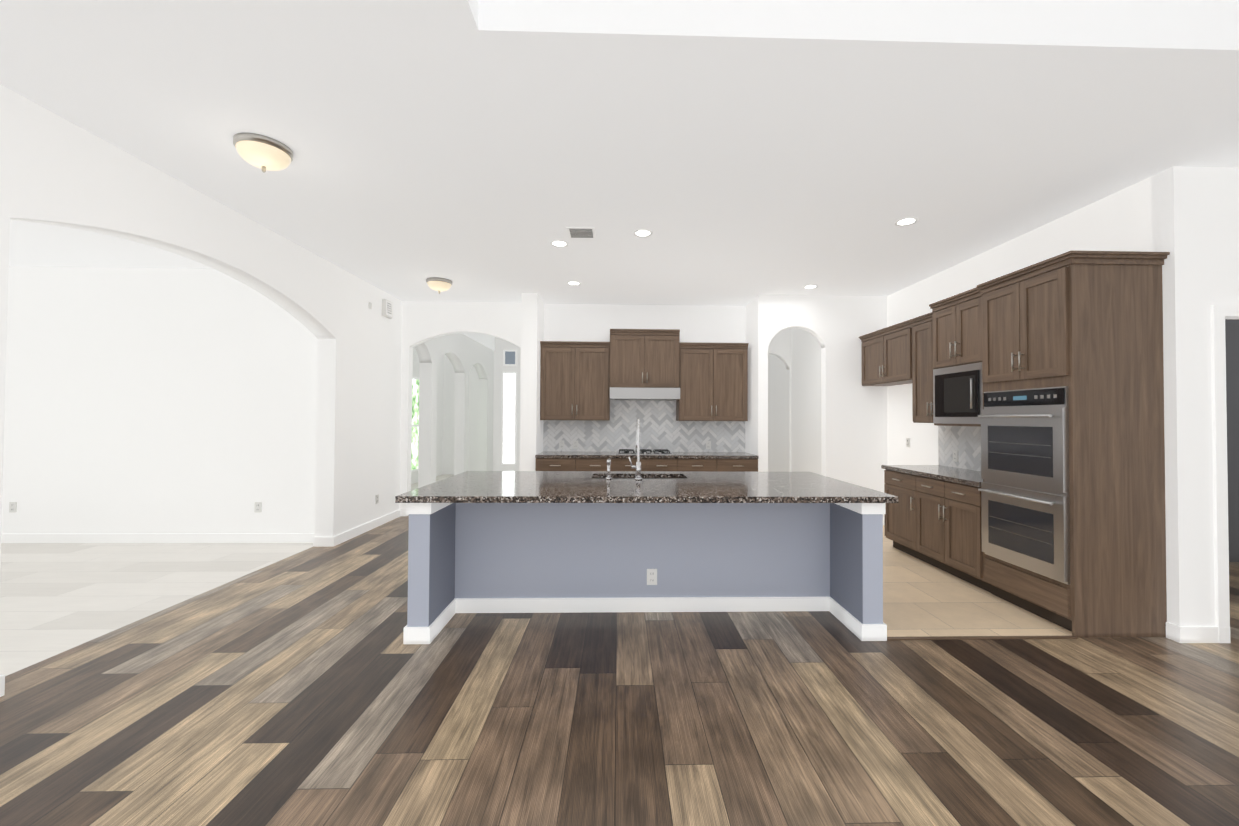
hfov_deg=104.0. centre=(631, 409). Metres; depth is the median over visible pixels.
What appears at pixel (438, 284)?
flush-mount dome light
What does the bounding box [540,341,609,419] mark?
upper cabinet
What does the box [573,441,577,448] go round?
outlet
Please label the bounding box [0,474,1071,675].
floor
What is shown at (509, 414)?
window
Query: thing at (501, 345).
wall
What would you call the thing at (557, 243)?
recessed light
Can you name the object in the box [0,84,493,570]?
wall
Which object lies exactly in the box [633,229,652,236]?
recessed light
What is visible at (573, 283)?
recessed light
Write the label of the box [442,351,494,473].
wall
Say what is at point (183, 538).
baseboard
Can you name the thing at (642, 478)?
island sink
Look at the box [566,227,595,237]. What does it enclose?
ceiling vent
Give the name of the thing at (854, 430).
wall
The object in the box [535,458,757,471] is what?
base cabinet
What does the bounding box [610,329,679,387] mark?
upper cabinet
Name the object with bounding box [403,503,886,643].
kitchen island
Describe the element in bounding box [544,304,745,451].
wall
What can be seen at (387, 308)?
door chime
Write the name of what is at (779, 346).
arch
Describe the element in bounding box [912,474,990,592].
base cabinet
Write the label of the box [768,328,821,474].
wall
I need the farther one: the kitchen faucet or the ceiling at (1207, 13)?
the kitchen faucet
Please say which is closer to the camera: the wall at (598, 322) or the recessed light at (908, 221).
the recessed light at (908, 221)
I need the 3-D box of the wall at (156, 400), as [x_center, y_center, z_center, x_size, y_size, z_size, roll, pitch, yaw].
[-5.791,-0.059,5.431,4.720,3.050,0.130,0,-1,-2]
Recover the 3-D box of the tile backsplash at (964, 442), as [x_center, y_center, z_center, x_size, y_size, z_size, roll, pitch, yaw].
[3.447,0.377,4.675,0.006,0.447,1.459,0,-1,-2]
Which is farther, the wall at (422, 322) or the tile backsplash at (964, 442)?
the wall at (422, 322)
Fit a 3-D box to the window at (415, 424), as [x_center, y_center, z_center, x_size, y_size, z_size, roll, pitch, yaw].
[-4.563,0.303,10.225,0.030,1.980,0.680,0,-1,-2]
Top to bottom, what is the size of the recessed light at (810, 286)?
0.007 m
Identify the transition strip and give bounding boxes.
[887,636,1077,639]
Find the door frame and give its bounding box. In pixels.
[1211,305,1238,642]
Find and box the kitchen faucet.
[628,418,641,479]
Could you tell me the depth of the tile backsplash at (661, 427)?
7.00 m
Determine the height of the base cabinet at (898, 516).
0.860 m
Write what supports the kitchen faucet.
on the island countertop at (586, 487)
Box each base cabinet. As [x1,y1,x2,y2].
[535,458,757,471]
[884,469,911,555]
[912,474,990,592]
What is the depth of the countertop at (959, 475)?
4.65 m
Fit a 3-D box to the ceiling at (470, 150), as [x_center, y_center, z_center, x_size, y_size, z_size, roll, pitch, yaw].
[-0.913,-1.626,4.401,14.400,0.100,15.200,0,-1,-2]
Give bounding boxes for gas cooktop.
[616,449,673,454]
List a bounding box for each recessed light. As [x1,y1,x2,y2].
[550,240,568,246]
[567,281,580,285]
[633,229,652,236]
[803,285,817,288]
[894,217,918,225]
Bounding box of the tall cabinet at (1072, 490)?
[977,251,1169,637]
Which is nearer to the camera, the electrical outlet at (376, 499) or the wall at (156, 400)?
the wall at (156, 400)
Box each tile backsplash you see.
[543,400,744,451]
[938,426,980,470]
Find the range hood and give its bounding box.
[610,387,679,400]
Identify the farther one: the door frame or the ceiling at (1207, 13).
the door frame
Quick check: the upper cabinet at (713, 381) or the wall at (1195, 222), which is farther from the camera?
the upper cabinet at (713, 381)
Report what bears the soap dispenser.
on the island countertop at (586, 487)
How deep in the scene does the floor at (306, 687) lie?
2.25 m
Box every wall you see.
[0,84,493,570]
[2,266,317,533]
[400,301,520,515]
[411,348,443,483]
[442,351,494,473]
[493,337,520,470]
[520,293,543,470]
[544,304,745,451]
[768,295,887,524]
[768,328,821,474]
[887,177,1151,470]
[1151,166,1238,625]
[1225,319,1238,561]
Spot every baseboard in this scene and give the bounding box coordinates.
[0,509,400,696]
[1,533,313,542]
[1166,622,1218,642]
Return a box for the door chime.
[382,299,392,318]
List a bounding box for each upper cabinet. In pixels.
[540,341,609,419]
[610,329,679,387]
[676,342,748,420]
[859,320,912,385]
[909,312,933,422]
[929,287,982,426]
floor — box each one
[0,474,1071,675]
[0,515,1238,825]
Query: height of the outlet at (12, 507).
0.115 m
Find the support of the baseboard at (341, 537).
attached to the wall at (56, 170)
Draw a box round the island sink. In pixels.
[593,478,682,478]
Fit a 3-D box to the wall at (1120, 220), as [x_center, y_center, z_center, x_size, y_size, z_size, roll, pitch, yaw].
[3.513,-0.020,4.838,0.130,3.050,3.210,0,-1,-2]
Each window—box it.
[411,377,418,471]
[501,350,516,464]
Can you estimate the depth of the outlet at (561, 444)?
6.95 m
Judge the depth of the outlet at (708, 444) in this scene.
7.01 m
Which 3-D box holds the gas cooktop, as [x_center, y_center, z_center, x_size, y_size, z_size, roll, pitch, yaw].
[0.175,0.574,6.645,0.760,0.047,0.500,0,-1,-2]
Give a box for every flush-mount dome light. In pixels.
[233,132,292,172]
[426,277,451,293]
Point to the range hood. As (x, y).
(660, 394)
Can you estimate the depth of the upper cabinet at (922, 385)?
5.14 m
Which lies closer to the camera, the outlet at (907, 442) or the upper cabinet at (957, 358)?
the upper cabinet at (957, 358)
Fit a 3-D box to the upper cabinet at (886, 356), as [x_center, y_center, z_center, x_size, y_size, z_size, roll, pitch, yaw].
[3.225,-0.653,5.884,0.394,0.657,1.115,0,-1,-2]
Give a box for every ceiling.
[0,0,1238,350]
[476,0,1238,27]
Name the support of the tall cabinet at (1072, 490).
on the floor at (57, 598)
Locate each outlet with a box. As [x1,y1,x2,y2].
[9,502,16,512]
[254,502,261,512]
[375,494,378,503]
[559,440,563,448]
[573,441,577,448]
[647,569,656,584]
[706,441,710,448]
[906,438,909,446]
[953,451,957,461]
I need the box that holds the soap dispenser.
[606,458,610,479]
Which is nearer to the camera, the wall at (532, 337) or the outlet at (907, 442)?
the outlet at (907, 442)
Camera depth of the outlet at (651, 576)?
3.52 m
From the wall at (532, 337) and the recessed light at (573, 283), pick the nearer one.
the recessed light at (573, 283)
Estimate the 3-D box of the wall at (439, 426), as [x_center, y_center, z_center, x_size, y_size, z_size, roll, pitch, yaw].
[-4.603,0.002,8.703,0.130,3.050,6.350,0,-1,-2]
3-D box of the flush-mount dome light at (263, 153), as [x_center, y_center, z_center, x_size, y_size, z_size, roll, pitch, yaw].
[-2.243,-1.527,2.954,0.294,0.160,0.294,0,-1,-2]
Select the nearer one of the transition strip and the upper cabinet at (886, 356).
the transition strip
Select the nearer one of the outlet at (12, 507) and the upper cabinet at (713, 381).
the outlet at (12, 507)
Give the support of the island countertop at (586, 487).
on the kitchen island
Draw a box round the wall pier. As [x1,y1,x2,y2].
[745,295,767,471]
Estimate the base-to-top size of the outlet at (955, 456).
0.115 m
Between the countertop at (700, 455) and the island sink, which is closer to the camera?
the island sink
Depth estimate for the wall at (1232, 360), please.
4.86 m
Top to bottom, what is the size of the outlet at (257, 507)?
0.115 m
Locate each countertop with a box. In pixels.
[395,471,898,502]
[535,451,758,458]
[881,465,982,486]
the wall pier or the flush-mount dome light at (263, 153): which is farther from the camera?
the wall pier
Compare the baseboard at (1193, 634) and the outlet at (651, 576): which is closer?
the baseboard at (1193, 634)

